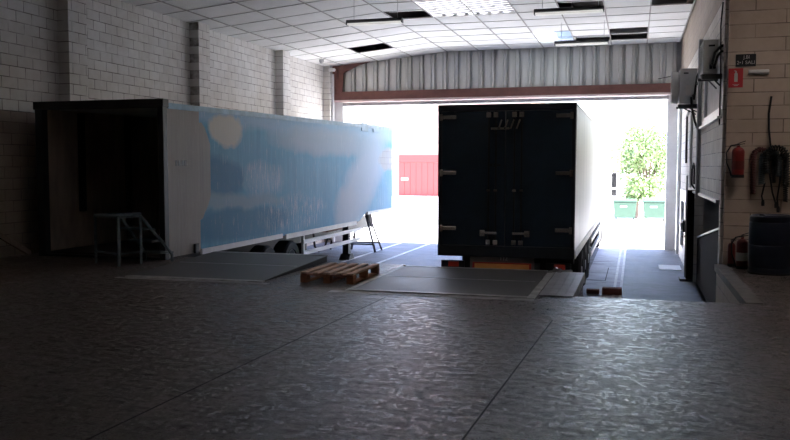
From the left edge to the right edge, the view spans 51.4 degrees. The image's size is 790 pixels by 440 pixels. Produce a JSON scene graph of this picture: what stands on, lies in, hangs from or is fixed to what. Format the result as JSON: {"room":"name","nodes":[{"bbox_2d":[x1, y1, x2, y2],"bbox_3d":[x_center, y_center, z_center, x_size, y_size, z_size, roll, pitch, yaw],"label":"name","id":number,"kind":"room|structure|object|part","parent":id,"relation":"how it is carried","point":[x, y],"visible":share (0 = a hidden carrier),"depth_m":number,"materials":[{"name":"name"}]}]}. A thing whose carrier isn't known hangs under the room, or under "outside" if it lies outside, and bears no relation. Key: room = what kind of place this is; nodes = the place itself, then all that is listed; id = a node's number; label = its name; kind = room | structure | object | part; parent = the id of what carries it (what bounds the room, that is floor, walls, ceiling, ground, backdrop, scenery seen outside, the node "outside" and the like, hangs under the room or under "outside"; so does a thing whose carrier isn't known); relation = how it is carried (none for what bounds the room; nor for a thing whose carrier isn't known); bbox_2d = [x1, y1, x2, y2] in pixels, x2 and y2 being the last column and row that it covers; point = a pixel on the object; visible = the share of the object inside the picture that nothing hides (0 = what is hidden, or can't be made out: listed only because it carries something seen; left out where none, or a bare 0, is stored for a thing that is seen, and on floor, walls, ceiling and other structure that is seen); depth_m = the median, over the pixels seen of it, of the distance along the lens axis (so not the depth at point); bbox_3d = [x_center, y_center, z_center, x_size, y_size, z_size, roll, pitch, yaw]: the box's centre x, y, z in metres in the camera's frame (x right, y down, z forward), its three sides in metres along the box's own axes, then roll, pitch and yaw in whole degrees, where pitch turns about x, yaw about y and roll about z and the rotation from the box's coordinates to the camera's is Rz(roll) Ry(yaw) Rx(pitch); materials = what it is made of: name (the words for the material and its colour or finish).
{"room":"loading dock","nodes":[
{"label":"loading dock","id":0,"kind":"room"},
{"bbox_2d":[0,0,323,257],"bbox_3d":[-7.545,-1.722,12.693,0.250,7.800,36.300,1,4,16],"label":"wall","id":1,"kind":"structure","parent":0,"point":[134,52],"depth_m":17.31,"materials":[{"name":"brick"}]},
{"bbox_2d":[57,0,87,100],"bbox_3d":[-6.298,-1.443,16.131,0.270,6.400,0.550,1,4,16],"label":"pilaster","id":2,"kind":"object","parent":1,"relation":"attached to","point":[71,14],"depth_m":15.82,"materials":[{"name":"brick"}]},
{"bbox_2d":[189,22,210,106],"bbox_3d":[-4.925,-1.747,20.824,0.270,6.400,0.550,1,4,16],"label":"pilaster","id":3,"kind":"object","parent":1,"relation":"attached to","point":[199,32],"visible":0.36,"depth_m":20.48,"materials":[{"name":"brick"}]},
{"bbox_2d":[276,50,290,115],"bbox_3d":[-3.495,-2.062,25.710,0.270,6.400,0.550,1,4,16],"label":"pilaster","id":4,"kind":"object","parent":1,"relation":"attached to","point":[283,90],"visible":0.29,"depth_m":25.35,"materials":[{"name":"brick"}]},
{"bbox_2d":[334,102,346,240],"bbox_3d":[-2.098,-1.690,29.866,0.600,5.120,0.350,1,4,16],"label":"door frame","id":5,"kind":"structure","parent":1,"relation":"attached to","point":[340,111],"depth_m":29.54,"materials":[{"name":"white paint"}]},
{"bbox_2d":[323,66,331,241],"bbox_3d":[-2.376,-2.309,29.532,0.270,6.400,0.430,1,4,16],"label":"pilaster","id":6,"kind":"object","parent":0,"point":[327,76],"visible":0.36,"depth_m":29.19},
{"bbox_2d":[332,74,334,241],"bbox_3d":[-2.217,-2.202,29.424,0.086,6.000,0.090,1,4,16],"label":"downpipe","id":7,"kind":"object","parent":6,"relation":"attached to","point":[333,238],"visible":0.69,"depth_m":29.25,"materials":[{"name":"metal"}]},
{"bbox_2d":[0,253,789,439],"bbox_3d":[-0.413,2.025,3.540,18.700,1.302,22.300,1,4,16],"label":"floor","id":8,"kind":"structure","parent":0,"point":[85,350],"depth_m":6.73,"materials":[{"name":"concrete"}]},
{"bbox_2d":[93,212,173,266],"bbox_3d":[-4.386,0.285,13.780,0.792,0.854,1.030,3,5,41],"label":"steps","id":9,"kind":"structure","parent":8,"relation":"on","point":[143,253],"depth_m":13.63,"materials":[{"name":"metal"}]},
{"bbox_3d":[-4.986,0.320,13.653,0.044,0.800,0.044,0,4,-6],"label":"leg","id":10,"kind":"part","parent":9,"relation":"part of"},
{"bbox_3d":[-4.574,-0.090,13.563,0.752,0.078,0.490,3,5,41],"label":"frame","id":11,"kind":"part","parent":9,"relation":"part of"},
{"bbox_3d":[-4.446,0.350,13.183,0.048,0.800,0.048,1,4,16],"label":"leg","id":12,"kind":"part","parent":9,"relation":"part of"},
{"bbox_3d":[-4.701,0.299,13.985,0.044,0.800,0.044,3,5,39],"label":"leg","id":13,"kind":"part","parent":9,"relation":"part of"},
{"bbox_3d":[-4.208,0.325,13.571,0.044,0.800,0.044,0,4,-6],"label":"leg","id":14,"kind":"part","parent":9,"relation":"part of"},
{"bbox_2d":[125,251,328,282],"bbox_3d":[-2.517,0.710,12.892,2.180,0.122,2.620,1,4,16],"label":"dock leveler","id":15,"kind":"object","parent":8,"relation":"on","point":[215,265],"visible":1,"depth_m":12.70,"materials":[{"name":"metal"}]},
{"bbox_2d":[115,266,554,300],"bbox_3d":[-0.863,0.822,11.998,6.060,0.012,2.840,1,4,16],"label":"edging","id":16,"kind":"object","parent":8,"relation":"on","point":[543,282],"visible":0.93,"depth_m":10.57,"materials":[{"name":"metal"}]},
{"bbox_2d":[548,267,572,272],"bbox_3d":[2.483,0.751,12.318,0.363,0.088,0.102,1,4,11],"label":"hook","id":17,"kind":"object","parent":16,"relation":"on","point":[555,269],"visible":1,"depth_m":12.30,"materials":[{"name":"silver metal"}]},
{"bbox_2d":[300,262,378,283],"bbox_3d":[-0.775,0.763,11.864,0.780,0.146,1.200,1,4,16],"label":"wooden pallet","id":18,"kind":"object","parent":8,"relation":"on","point":[353,269],"visible":1,"depth_m":11.63,"materials":[{"name":"brown wood"}]},
{"bbox_2d":[349,265,547,298],"bbox_3d":[0.884,0.843,11.577,2.290,0.020,2.730,1,4,16],"label":"dock leveler","id":19,"kind":"object","parent":8,"relation":"on","point":[433,280],"visible":0.98,"depth_m":11.37,"materials":[{"name":"metal"}]},
{"bbox_2d":[539,272,583,297],"bbox_3d":[2.313,0.869,11.254,0.415,0.014,2.350,1,4,16],"label":"plates","id":20,"kind":"object","parent":8,"relation":"on","point":[564,284],"visible":0.96,"depth_m":11.00,"materials":[{"name":"metal"}]},
{"bbox_2d":[573,272,584,295],"bbox_3d":[1.151,0.920,11.692,2.900,0.156,2.330,1,4,16],"label":"trim","id":21,"kind":"structure","parent":8,"relation":"attached to","point":[582,281],"depth_m":11.44,"materials":[{"name":"metal"}]},
{"bbox_2d":[727,238,735,266],"bbox_3d":[5.426,0.516,13.217,0.121,0.470,0.121,-2,4,-29],"label":"fire extinguisher","id":22,"kind":"object","parent":8,"relation":"on","point":[730,263],"visible":0.73,"depth_m":13.18,"materials":[{"name":"red metal"}]},
{"bbox_2d":[714,264,762,303],"bbox_3d":[4.763,0.899,11.505,0.180,0.102,4.000,1,4,16],"label":"curb","id":23,"kind":"object","parent":8,"relation":"on","point":[742,293],"visible":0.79,"depth_m":11.07,"materials":[{"name":"concrete"}]},
{"bbox_2d":[731,232,748,269],"bbox_3d":[5.424,0.482,12.880,0.244,0.580,0.173,-1,4,-21],"label":"fire extinguisher","id":24,"kind":"object","parent":8,"relation":"on","point":[741,262],"visible":0.98,"depth_m":12.84,"materials":[{"name":"red metal"}]},
{"bbox_2d":[747,214,789,275],"bbox_3d":[5.652,0.357,12.337,0.624,0.895,0.624,1,4,16],"label":"barrel","id":25,"kind":"object","parent":8,"relation":"on","point":[769,234],"visible":1,"depth_m":12.08,"materials":[{"name":"plastic"}]},
{"bbox_2d":[120,0,692,65],"bbox_3d":[1.553,-4.431,9.866,18.682,0.437,35.622,1,4,16],"label":"ceiling","id":26,"kind":"structure","parent":0,"point":[435,34],"depth_m":22.48,"materials":[{"name":"tile"}]},
{"bbox_2d":[346,0,402,25],"bbox_3d":[-0.482,-4.921,19.241,1.370,0.660,0.180,1,4,16],"label":"lamp","id":27,"kind":"object","parent":26,"relation":"hanging from","point":[395,20],"visible":1,"depth_m":19.19,"materials":[{"name":"metal"}]},
{"bbox_2d":[137,0,695,64],"bbox_3d":[1.505,-4.406,9.704,18.700,0.427,35.980,1,4,16],"label":"grid","id":28,"kind":"object","parent":26,"relation":"attached to","point":[414,2],"visible":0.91,"depth_m":22.43,"materials":[{"name":"metal"}]},
{"bbox_2d":[534,0,603,15],"bbox_3d":[3.795,-4.834,17.890,1.500,0.660,0.180,1,4,16],"label":"lamp","id":29,"kind":"object","parent":26,"relation":"hanging from","point":[586,9],"visible":1,"depth_m":17.85,"materials":[{"name":"metal"}]},
{"bbox_2d":[554,20,608,45],"bbox_3d":[5.117,-5.132,22.495,1.450,0.660,0.180,1,4,16],"label":"lamp","id":30,"kind":"object","parent":26,"relation":"hanging from","point":[595,41],"visible":1,"depth_m":22.44,"materials":[{"name":"metal"}]},
{"bbox_2d":[416,0,575,41],"bbox_3d":[4.830,-5.527,17.292,9.863,0.800,17.340,1,4,16],"label":"ceiling light","id":31,"kind":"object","parent":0,"point":[445,2],"depth_m":21.15,"materials":[{"name":"plastic"}]},
{"bbox_2d":[398,0,646,34],"bbox_3d":[2.509,-5.588,23.437,9.060,0.230,5.200,1,4,16],"label":"rafter","id":32,"kind":"object","parent":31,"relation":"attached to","point":[634,31],"visible":0.4,"depth_m":24.61,"materials":[{"name":"grey paint"}]},
{"bbox_2d":[535,31,572,39],"bbox_3d":[4.887,-5.694,25.157,1.080,0.004,2.120,1,4,16],"label":"skylight","id":33,"kind":"object","parent":31,"relation":"attached to","point":[541,35],"visible":0.7,"depth_m":25.38,"materials":[{"name":"glass"}]},
{"bbox_2d":[307,241,705,301],"bbox_3d":[1.844,1.597,19.477,14.100,0.300,18.150,1,4,16],"label":"ground","id":34,"kind":"structure","parent":0,"point":[643,279],"depth_m":23.48,"materials":[{"name":"concrete"}]},
{"bbox_2d":[33,98,392,259],"bbox_3d":[-3.253,-0.653,20.964,2.660,4.000,13.780,1,4,16],"label":"trailer","id":35,"kind":"object","parent":34,"relation":"on","point":[207,179],"visible":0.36,"depth_m":16.67,"materials":[{"name":"paint"}]},
{"bbox_3d":[-5.167,-0.642,14.437,2.640,2.900,0.200,1,4,16],"label":"frame","id":36,"kind":"part","parent":35,"relation":"part of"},
{"bbox_3d":[-4.438,-1.209,21.348,0.050,2.820,13.640,1,4,16],"label":"panel","id":37,"kind":"part","parent":35,"relation":"part of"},
{"bbox_3d":[-3.089,0.475,16.991,0.040,0.100,3.640,1,4,16],"label":"rail","id":38,"kind":"part","parent":35,"relation":"part of","materials":[{"name":"metal"}]},
{"bbox_3d":[-2.029,-1.164,20.646,0.050,2.820,13.640,1,4,16],"label":"panel","id":39,"kind":"part","parent":35,"relation":"part of","materials":[{"name":"paint"}]},
{"bbox_3d":[-1.990,-2.482,20.570,0.020,0.300,13.600,1,4,16],"label":"rail","id":40,"kind":"part","parent":35,"relation":"part of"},
{"bbox_3d":[-2.251,0.782,20.064,0.060,0.950,0.080,1,4,16],"label":"guard post","id":41,"kind":"part","parent":35,"relation":"part of","materials":[{"name":"metal"}]},
{"bbox_3d":[-1.821,0.230,21.323,0.040,0.110,5.000,1,4,16],"label":"rail","id":42,"kind":"part","parent":35,"relation":"part of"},
{"bbox_3d":[-1.420,0.515,24.042,0.180,0.970,0.200,1,4,16],"label":"landing leg","id":43,"kind":"part","parent":35,"relation":"part of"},
{"bbox_3d":[-0.904,-2.748,24.307,0.044,0.230,0.600,1,4,16],"label":"plate","id":44,"kind":"part","parent":35,"relation":"part of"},
{"bbox_3d":[-0.596,-2.817,25.360,0.044,0.230,0.600,1,4,16],"label":"plate","id":45,"kind":"part","parent":35,"relation":"part of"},
{"bbox_3d":[-0.462,-0.290,25.954,0.040,0.090,2.700,1,4,16],"label":"rail","id":46,"kind":"part","parent":35,"relation":"part of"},
{"bbox_2d":[351,214,381,251],"bbox_3d":[-1.030,0.361,26.424,1.116,1.289,0.767,1,4,16],"label":"trestle","id":47,"kind":"object","parent":34,"relation":"on","point":[366,217],"visible":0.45,"depth_m":26.17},
{"bbox_3d":[-0.779,0.418,26.098,0.485,1.217,0.050,4,5,45],"label":"leg","id":48,"kind":"part","parent":47,"relation":"part of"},
{"bbox_3d":[-0.642,0.387,26.568,0.485,1.217,0.050,-1,4,-12],"label":"leg","id":49,"kind":"part","parent":47,"relation":"part of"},
{"bbox_2d":[341,243,626,297],"bbox_3d":[1.844,1.337,21.104,7.780,0.010,14.900,1,4,16],"label":"road marking","id":50,"kind":"object","parent":34,"relation":"on","point":[619,258],"visible":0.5,"depth_m":23.71,"materials":[{"name":"paint"}]},
{"bbox_2d":[438,102,616,285],"bbox_3d":[4.367,-0.694,22.686,3.109,3.858,16.168,1,4,16],"label":"truck","id":51,"kind":"object","parent":34,"relation":"on","point":[521,185],"visible":0.91,"depth_m":15.08,"materials":[{"name":"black metal"}]},
{"bbox_2d":[441,259,464,266],"bbox_3d":[1.094,0.820,15.457,0.440,0.130,0.115,1,4,16],"label":"tail light","id":52,"kind":"object","parent":51,"relation":"attached to","point":[444,263],"depth_m":15.40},
{"bbox_3d":[1.447,-0.768,15.210,1.180,2.470,0.045,1,4,16],"label":"door","id":53,"kind":"part","parent":51,"relation":"part of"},
{"bbox_3d":[1.721,0.244,15.143,0.320,0.120,0.055,1,4,16],"label":"handle","id":54,"kind":"part","parent":51,"relation":"part of","materials":[{"name":"silver metal"}]},
{"bbox_3d":[1.977,0.932,15.188,1.190,0.620,0.030,1,4,16],"label":"plate","id":55,"kind":"part","parent":51,"relation":"part of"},
{"bbox_3d":[2.732,-1.192,21.861,0.050,2.640,13.440,1,4,16],"label":"panel","id":56,"kind":"part","parent":51,"relation":"part of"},
{"bbox_3d":[2.027,-0.722,15.056,2.536,2.818,0.130,1,4,16],"label":"frame","id":57,"kind":"part","parent":51,"relation":"part of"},
{"bbox_3d":[2.297,0.255,14.975,0.320,0.120,0.055,1,4,16],"label":"handle","id":58,"kind":"part","parent":51,"relation":"part of","materials":[{"name":"silver metal"}]},
{"bbox_3d":[2.599,-0.746,14.874,1.180,2.470,0.045,1,4,16],"label":"door","id":59,"kind":"part","parent":51,"relation":"part of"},
{"bbox_2d":[546,263,570,269],"bbox_3d":[2.975,0.855,14.909,0.440,0.130,0.115,1,4,16],"label":"tail light","id":60,"kind":"object","parent":51,"relation":"attached to","point":[549,266],"depth_m":14.87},
{"bbox_3d":[5.123,0.220,21.247,0.035,0.140,13.450,1,4,16],"label":"rail","id":61,"kind":"part","parent":51,"relation":"part of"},
{"bbox_3d":[5.103,-1.148,21.169,0.050,2.640,13.440,1,4,16],"label":"panel","id":62,"kind":"part","parent":51,"relation":"part of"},
{"bbox_2d":[611,173,616,195],"bbox_3d":[7.902,-1.284,29.565,0.180,0.850,0.130,1,4,16],"label":"mirror","id":63,"kind":"object","parent":51,"relation":"attached to","point":[614,175],"depth_m":29.50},
{"bbox_2d":[583,248,624,297],"bbox_3d":[5.548,1.315,21.480,0.880,0.004,12.100,1,4,16],"label":"floor","id":64,"kind":"structure","parent":34,"relation":"on","point":[598,270],"depth_m":21.20,"materials":[{"name":"concrete"}]},
{"bbox_2d":[586,288,599,293],"bbox_3d":[4.229,1.521,17.521,0.270,0.096,0.150,1,4,16],"label":"chock","id":65,"kind":"object","parent":64,"relation":"on","point":[588,290],"visible":1,"depth_m":17.46,"materials":[{"name":"rubber"}]},
{"bbox_2d":[602,287,621,294],"bbox_3d":[4.601,1.505,17.385,0.400,0.146,0.200,1,4,16],"label":"chock","id":66,"kind":"object","parent":64,"relation":"on","point":[605,290],"visible":1,"depth_m":17.30,"materials":[{"name":"brown wood"}]},
{"bbox_2d":[658,265,681,270],"bbox_3d":[7.365,1.277,21.990,0.560,0.015,1.100,1,4,16],"label":"cardboard sheet","id":67,"kind":"object","parent":34,"relation":"on","point":[661,267],"visible":1,"depth_m":21.95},
{"bbox_2d":[679,176,694,281],"bbox_3d":[6.939,0.192,19.505,0.295,2.500,0.466,1,4,16],"label":"post","id":68,"kind":"object","parent":34,"relation":"on","point":[690,197],"visible":1,"depth_m":19.32,"materials":[{"name":"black metal"}]},
{"bbox_3d":[6.979,0.339,19.401,0.155,2.100,0.200,1,4,16],"label":"post","id":69,"kind":"part","parent":68,"relation":"part of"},
{"bbox_2d":[696,227,718,301],"bbox_3d":[6.315,0.779,16.497,0.090,1.717,5.714,1,4,16],"label":"parapet","id":70,"kind":"object","parent":34,"relation":"on","point":[707,243],"visible":0.64,"depth_m":16.36,"materials":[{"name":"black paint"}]},
{"bbox_3d":[6.315,0.259,16.464,0.090,0.675,5.714,1,4,16],"label":"cap rail","id":71,"kind":"part","parent":70,"relation":"part of","materials":[{"name":"metal"}]},
{"bbox_2d":[343,42,676,91],"bbox_3d":[3.473,-5.165,27.969,11.630,1.500,0.170,1,4,16],"label":"wall","id":72,"kind":"structure","parent":0,"point":[643,63],"depth_m":27.70,"materials":[{"name":"metal"}]},
{"bbox_2d":[334,83,670,99],"bbox_3d":[3.333,-4.345,27.953,12.000,0.295,0.240,1,4,16],"label":"beam","id":73,"kind":"structure","parent":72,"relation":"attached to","point":[655,87],"depth_m":27.69,"materials":[{"name":"metal"}]},
{"bbox_2d":[332,66,337,91],"bbox_3d":[-2.120,-5.046,29.395,0.200,0.920,0.150,1,4,16],"label":"column corner","id":74,"kind":"structure","parent":73,"relation":"on","point":[335,73],"depth_m":29.32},
{"bbox_2d":[338,61,369,91],"bbox_3d":[-1.398,-5.108,29.185,1.300,1.070,0.080,1,4,16],"label":"beam gusset","id":75,"kind":"structure","parent":73,"relation":"attached to","point":[342,69],"depth_m":29.28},
{"bbox_2d":[334,92,670,102],"bbox_3d":[3.328,-4.164,27.946,12.000,0.065,0.360,1,4,16],"label":"flange","id":76,"kind":"object","parent":73,"relation":"attached to","point":[654,93],"visible":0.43,"depth_m":27.68,"materials":[{"name":"metal"}]},
{"bbox_2d":[349,27,680,71],"bbox_3d":[3.399,-5.405,28.200,12.450,2.450,0.200,1,4,16],"label":"wall","id":77,"kind":"structure","parent":0,"point":[622,36],"depth_m":26.91,"materials":[{"name":"grey paint"}]},
{"bbox_2d":[343,95,668,105],"bbox_3d":[3.486,-4.052,27.959,11.100,0.120,0.180,1,4,16],"label":"shutter","id":78,"kind":"object","parent":77,"relation":"attached to","point":[656,97],"visible":1,"depth_m":27.77,"materials":[{"name":"grey paint"}]},
{"bbox_2d":[385,0,686,17],"bbox_3d":[1.508,-5.483,9.644,19.200,0.100,36.600,1,4,16],"label":"roof","id":79,"kind":"structure","parent":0,"point":[408,14],"depth_m":24.42,"materials":[{"name":"black"}]},
{"bbox_2d":[576,35,609,37],"bbox_3d":[6.099,-5.739,25.378,1.060,0.020,1.050,1,4,16],"label":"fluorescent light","id":80,"kind":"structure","parent":0,"point":[589,36],"depth_m":25.69,"materials":[{"name":"grey paint"}]},
{"bbox_2d":[664,95,677,249],"bbox_3d":[8.975,-1.481,26.639,0.330,5.120,0.350,1,4,16],"label":"wall","id":81,"kind":"structure","parent":0,"point":[672,112],"depth_m":26.48,"materials":[{"name":"white paint"}]},
{"bbox_2d":[681,0,728,301],"bbox_3d":[7.390,-2.244,19.991,0.200,7.700,13.880,1,4,16],"label":"wall","id":82,"kind":"structure","parent":0,"point":[704,20],"depth_m":16.65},
{"bbox_2d":[675,109,681,253],"bbox_3d":[8.771,-1.336,25.324,0.114,4.800,0.120,1,4,16],"label":"pipe","id":83,"kind":"object","parent":82,"relation":"attached to","point":[679,110],"visible":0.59,"depth_m":25.29,"materials":[{"name":"metal"}]},
{"bbox_2d":[679,188,685,264],"bbox_3d":[8.296,0.155,23.576,0.220,2.050,2.800,1,4,16],"label":"door","id":84,"kind":"structure","parent":82,"relation":"in","point":[682,191],"depth_m":24.13,"materials":[{"name":"white paint"}]},
{"bbox_3d":[8.316,0.134,23.517,0.030,1.340,1.800,1,4,16],"label":"pane","id":85,"kind":"part","parent":84,"relation":"part of","materials":[{"name":"clear glass"}]},
{"bbox_2d":[680,219,684,231],"bbox_3d":[7.546,0.150,21.395,0.200,0.300,0.500,1,4,16],"label":"intercom","id":86,"kind":"object","parent":82,"relation":"attached to","point":[682,223],"visible":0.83,"depth_m":21.18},
{"bbox_2d":[671,68,697,129],"bbox_3d":[6.615,-2.708,18.713,0.590,1.408,1.105,1,4,16],"label":"air conditioner","id":87,"kind":"object","parent":82,"relation":"attached to","point":[684,83],"visible":0.94,"depth_m":18.37,"materials":[{"name":"metal"}]},
{"bbox_2d":[671,72,678,103],"bbox_3d":[6.433,-3.032,18.852,0.152,0.721,0.721,1,4,16],"label":"fan grille","id":88,"kind":"object","parent":87,"relation":"attached to","point":[674,75],"depth_m":18.58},
{"bbox_3d":[6.586,-2.553,18.374,0.450,0.085,0.050,1,4,16],"label":"support rail","id":89,"kind":"part","parent":87,"relation":"part of","materials":[{"name":"metal"}]},
{"bbox_3d":[6.692,-3.027,18.777,0.370,0.780,0.900,1,4,16],"label":"casing","id":90,"kind":"part","parent":87,"relation":"part of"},
{"bbox_3d":[6.567,-2.899,18.341,0.120,0.220,0.020,1,4,16],"label":"label plate","id":91,"kind":"part","parent":87,"relation":"part of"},
{"bbox_2d":[685,110,689,162],"bbox_3d":[7.565,-2.137,21.204,0.058,1.330,1.132,1,4,17],"label":"cable","id":92,"kind":"object","parent":82,"relation":"attached to","point":[688,112],"visible":0.92,"depth_m":21.70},
{"bbox_2d":[689,109,693,187],"bbox_3d":[7.229,-2.043,19.988,0.067,2.500,0.070,1,4,16],"label":"pipe","id":93,"kind":"object","parent":82,"relation":"attached to","point":[691,119],"visible":0.66,"depth_m":19.98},
{"bbox_2d":[691,163,694,188],"bbox_3d":[6.892,-1.019,18.952,0.114,0.614,0.344,1,4,16],"label":"hanger","id":94,"kind":"object","parent":82,"relation":"attached to","point":[693,165],"visible":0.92,"depth_m":18.83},
{"bbox_2d":[695,39,703,196],"bbox_3d":[6.505,-2.160,17.531,0.095,3.350,0.100,1,4,16],"label":"pipe","id":95,"kind":"object","parent":82,"relation":"attached to","point":[699,92],"visible":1,"depth_m":17.51,"materials":[{"name":"metal"}]},
{"bbox_2d":[692,191,719,202],"bbox_3d":[6.209,-0.487,16.447,0.100,0.050,5.850,1,4,16],"label":"trim","id":96,"kind":"structure","parent":82,"relation":"attached to","point":[712,199],"depth_m":15.09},
{"bbox_2d":[698,39,723,88],"bbox_3d":[5.370,-2.641,13.947,0.350,0.768,0.942,1,4,16],"label":"air conditioner","id":97,"kind":"object","parent":82,"relation":"attached to","point":[709,54],"visible":0.98,"depth_m":13.66,"materials":[{"name":"metal"}]},
{"bbox_2d":[699,46,701,72],"bbox_3d":[5.240,-2.753,14.062,0.012,0.470,0.470,1,4,16],"label":"fan grille","id":98,"kind":"object","parent":97,"relation":"attached to","point":[700,55],"depth_m":14.01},
{"bbox_3d":[5.369,-2.750,14.025,0.240,0.560,0.780,1,4,16],"label":"casing","id":99,"kind":"part","parent":97,"relation":"part of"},
{"bbox_3d":[5.280,-2.389,13.672,0.320,0.085,0.050,1,4,16],"label":"support rail","id":100,"kind":"part","parent":97,"relation":"part of","materials":[{"name":"metal"}]},
{"bbox_2d":[699,52,723,128],"bbox_3d":[5.982,-2.341,15.297,0.280,1.100,3.950,1,4,16],"label":"window","id":101,"kind":"structure","parent":82,"relation":"in","point":[711,95],"depth_m":15.57,"materials":[{"name":"white paint"}]},
{"bbox_2d":[719,2,723,124],"bbox_3d":[5.365,-2.577,13.505,0.035,2.002,0.075,3,5,43],"label":"pipe","id":102,"kind":"object","parent":82,"relation":"attached to","point":[722,2],"visible":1,"depth_m":13.49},
{"bbox_2d":[703,198,718,232],"bbox_3d":[6.905,0.421,16.354,1.000,2.450,6.150,1,4,16],"label":"wall","id":103,"kind":"structure","parent":0,"point":[711,209],"depth_m":19.27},
{"bbox_2d":[716,273,739,303],"bbox_3d":[4.718,1.453,11.554,0.025,1.010,3.960,1,4,16],"label":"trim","id":104,"kind":"structure","parent":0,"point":[723,294],"depth_m":12.43,"materials":[{"name":"concrete"}]},
{"bbox_2d":[722,0,789,265],"bbox_3d":[8.638,-1.800,12.347,6.790,7.600,0.120,1,4,16],"label":"wall","id":105,"kind":"structure","parent":0,"point":[761,28],"depth_m":13.11,"materials":[{"name":"brick"}]},
{"bbox_2d":[726,141,744,177],"bbox_3d":[5.466,-0.971,13.109,0.287,0.591,0.221,-2,4,-31],"label":"fire extinguisher","id":106,"kind":"object","parent":105,"relation":"attached to","point":[738,153],"visible":1,"depth_m":13.04,"materials":[{"name":"red metal"}]},
{"bbox_2d":[728,68,742,87],"bbox_3d":[5.473,-2.282,13.171,0.215,0.305,0.016,1,4,16],"label":"sign","id":107,"kind":"object","parent":105,"relation":"attached to","point":[735,80],"visible":1,"depth_m":13.16,"materials":[{"name":"plastic"}]},
{"bbox_2d":[736,54,755,66],"bbox_3d":[5.609,-2.553,13.109,0.300,0.195,0.024,1,4,16],"label":"wall sign","id":108,"kind":"object","parent":105,"relation":"attached to","point":[742,60],"visible":1,"depth_m":13.10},
{"bbox_2d":[748,69,768,74],"bbox_3d":[5.788,-2.356,13.040,0.310,0.080,0.080,1,4,16],"label":"emergency light","id":109,"kind":"object","parent":105,"relation":"attached to","point":[758,71],"visible":1,"depth_m":13.03,"materials":[{"name":"white paint"}]},
{"bbox_2d":[768,96,772,146],"bbox_3d":[5.966,-1.528,13.028,0.057,0.874,0.091,0,4,-6],"label":"air line","id":110,"kind":"object","parent":105,"relation":"attached to","point":[770,102],"visible":0.84,"depth_m":13.03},
{"bbox_2d":[760,152,782,160],"bbox_3d":[5.978,-1.007,12.992,0.330,0.135,0.234,1,4,16],"label":"hook","id":111,"kind":"object","parent":105,"relation":"attached to","point":[781,155],"visible":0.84,"depth_m":12.94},
{"bbox_2d":[750,147,768,193],"bbox_3d":[5.833,-0.789,13.097,0.294,0.764,0.092,1,4,16],"label":"coiled hose","id":112,"kind":"object","parent":111,"relation":"hanging from","point":[759,149],"visible":0.73,"depth_m":13.10,"materials":[{"name":"rubber"}]},
{"bbox_2d":[758,149,782,184],"bbox_3d":[5.934,-0.843,12.960,0.354,0.571,0.102,1,4,16],"label":"coiled hose","id":113,"kind":"object","parent":111,"relation":"hanging from","point":[779,161],"visible":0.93,"depth_m":12.95,"materials":[{"name":"rubber"}]},
{"bbox_2d":[761,183,765,205],"bbox_3d":[5.872,-0.411,13.079,0.057,0.373,0.055,-2,4,-27],"label":"hose","id":114,"kind":"object","parent":113,"relation":"hanging from","point":[762,200],"visible":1,"depth_m":13.07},
{"bbox_2d":[768,158,776,207],"bbox_3d":[5.993,-0.606,13.010,0.172,0.831,0.053,1,4,16],"label":"hose","id":115,"kind":"object","parent":111,"relation":"hanging from","point":[775,202],"visible":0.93,"depth_m":13.01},
{"bbox_2d":[762,145,789,186],"bbox_3d":[5.973,-0.850,12.844,0.400,0.662,0.108,1,4,16],"label":"coiled hose","id":116,"kind":"object","parent":111,"relation":"hanging from","point":[767,153],"visible":1,"depth_m":12.82,"materials":[{"name":"rubber"}]},
{"bbox_2d":[776,176,780,212],"bbox_3d":[6.077,-0.528,12.970,0.078,0.821,0.053,1,4,16],"label":"hose","id":117,"kind":"object","parent":111,"relation":"hanging from","point":[778,206],"visible":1,"depth_m":12.97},
{"bbox_2d":[771,157,787,201],"bbox_3d":[6.111,-0.671,13.024,0.260,0.779,0.079,1,4,16],"label":"coiled hose","id":118,"kind":"object","parent":111,"relation":"hanging from","point":[773,177],"visible":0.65,"depth_m":13.02,"materials":[{"name":"rubber"}]},
{"label":"outside","id":119,"kind":"structure","parent":0,"visible":0},
{"bbox_2d":[351,173,676,249],"bbox_3d":[60.019,-10.410,205.245,240.000,0.300,371.850,1,4,16],"label":"ground","id":120,"kind":"structure","parent":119,"point":[412,219],"depth_m":37.93,"materials":[{"name":"concrete"}]},
{"bbox_2d":[347,98,544,195],"bbox_3d":[-4.928,-7.763,84.457,39.400,10.000,12.400,1,4,16],"label":"warehouse building","id":121,"kind":"structure","parent":120,"relation":"on","point":[415,127],"depth_m":76.34,"materials":[{"name":"paint"}]},
{"bbox_2d":[613,199,636,221],"bbox_3d":[11.512,-0.510,41.070,1.160,1.120,0.830,1,4,16],"label":"rubbish bin","id":122,"kind":"object","parent":120,"relation":"on","point":[623,208],"visible":1,"depth_m":40.71,"materials":[{"name":"plastic"}]},
{"bbox_3d":[11.512,-0.989,41.039,1.160,0.160,0.830,1,4,16],"label":"lid","id":123,"kind":"part","parent":122,"relation":"part of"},
{"bbox_2d":[604,115,677,205],"bbox_3d":[14.058,-3.009,45.326,5.178,5.574,5.464,-1,4,-19],"label":"leafy tree","id":124,"kind":"object","parent":120,"relation":"on","point":[645,145],"visible":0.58,"depth_m":44.79,"materials":[{"name":"green plant"}]},
{"bbox_2d":[619,173,663,217],"bbox_3d":[12.959,-1.363,43.161,2.339,2.568,2.094,1,4,16],"label":"leafy tree","id":125,"kind":"object","parent":120,"relation":"on","point":[640,190],"visible":0.97,"depth_m":42.78,"materials":[{"name":"green plant"}]},
{"bbox_2d":[643,199,664,221],"bbox_3d":[12.884,-0.484,40.670,1.160,1.120,0.830,1,4,16],"label":"rubbish bin","id":126,"kind":"object","parent":120,"relation":"on","point":[653,208],"visible":0.88,"depth_m":40.33,"materials":[{"name":"plastic"}]},
{"bbox_3d":[12.884,-0.963,40.639,1.160,0.160,0.830,1,4,16],"label":"lid","id":127,"kind":"part","parent":126,"relation":"part of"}
]}

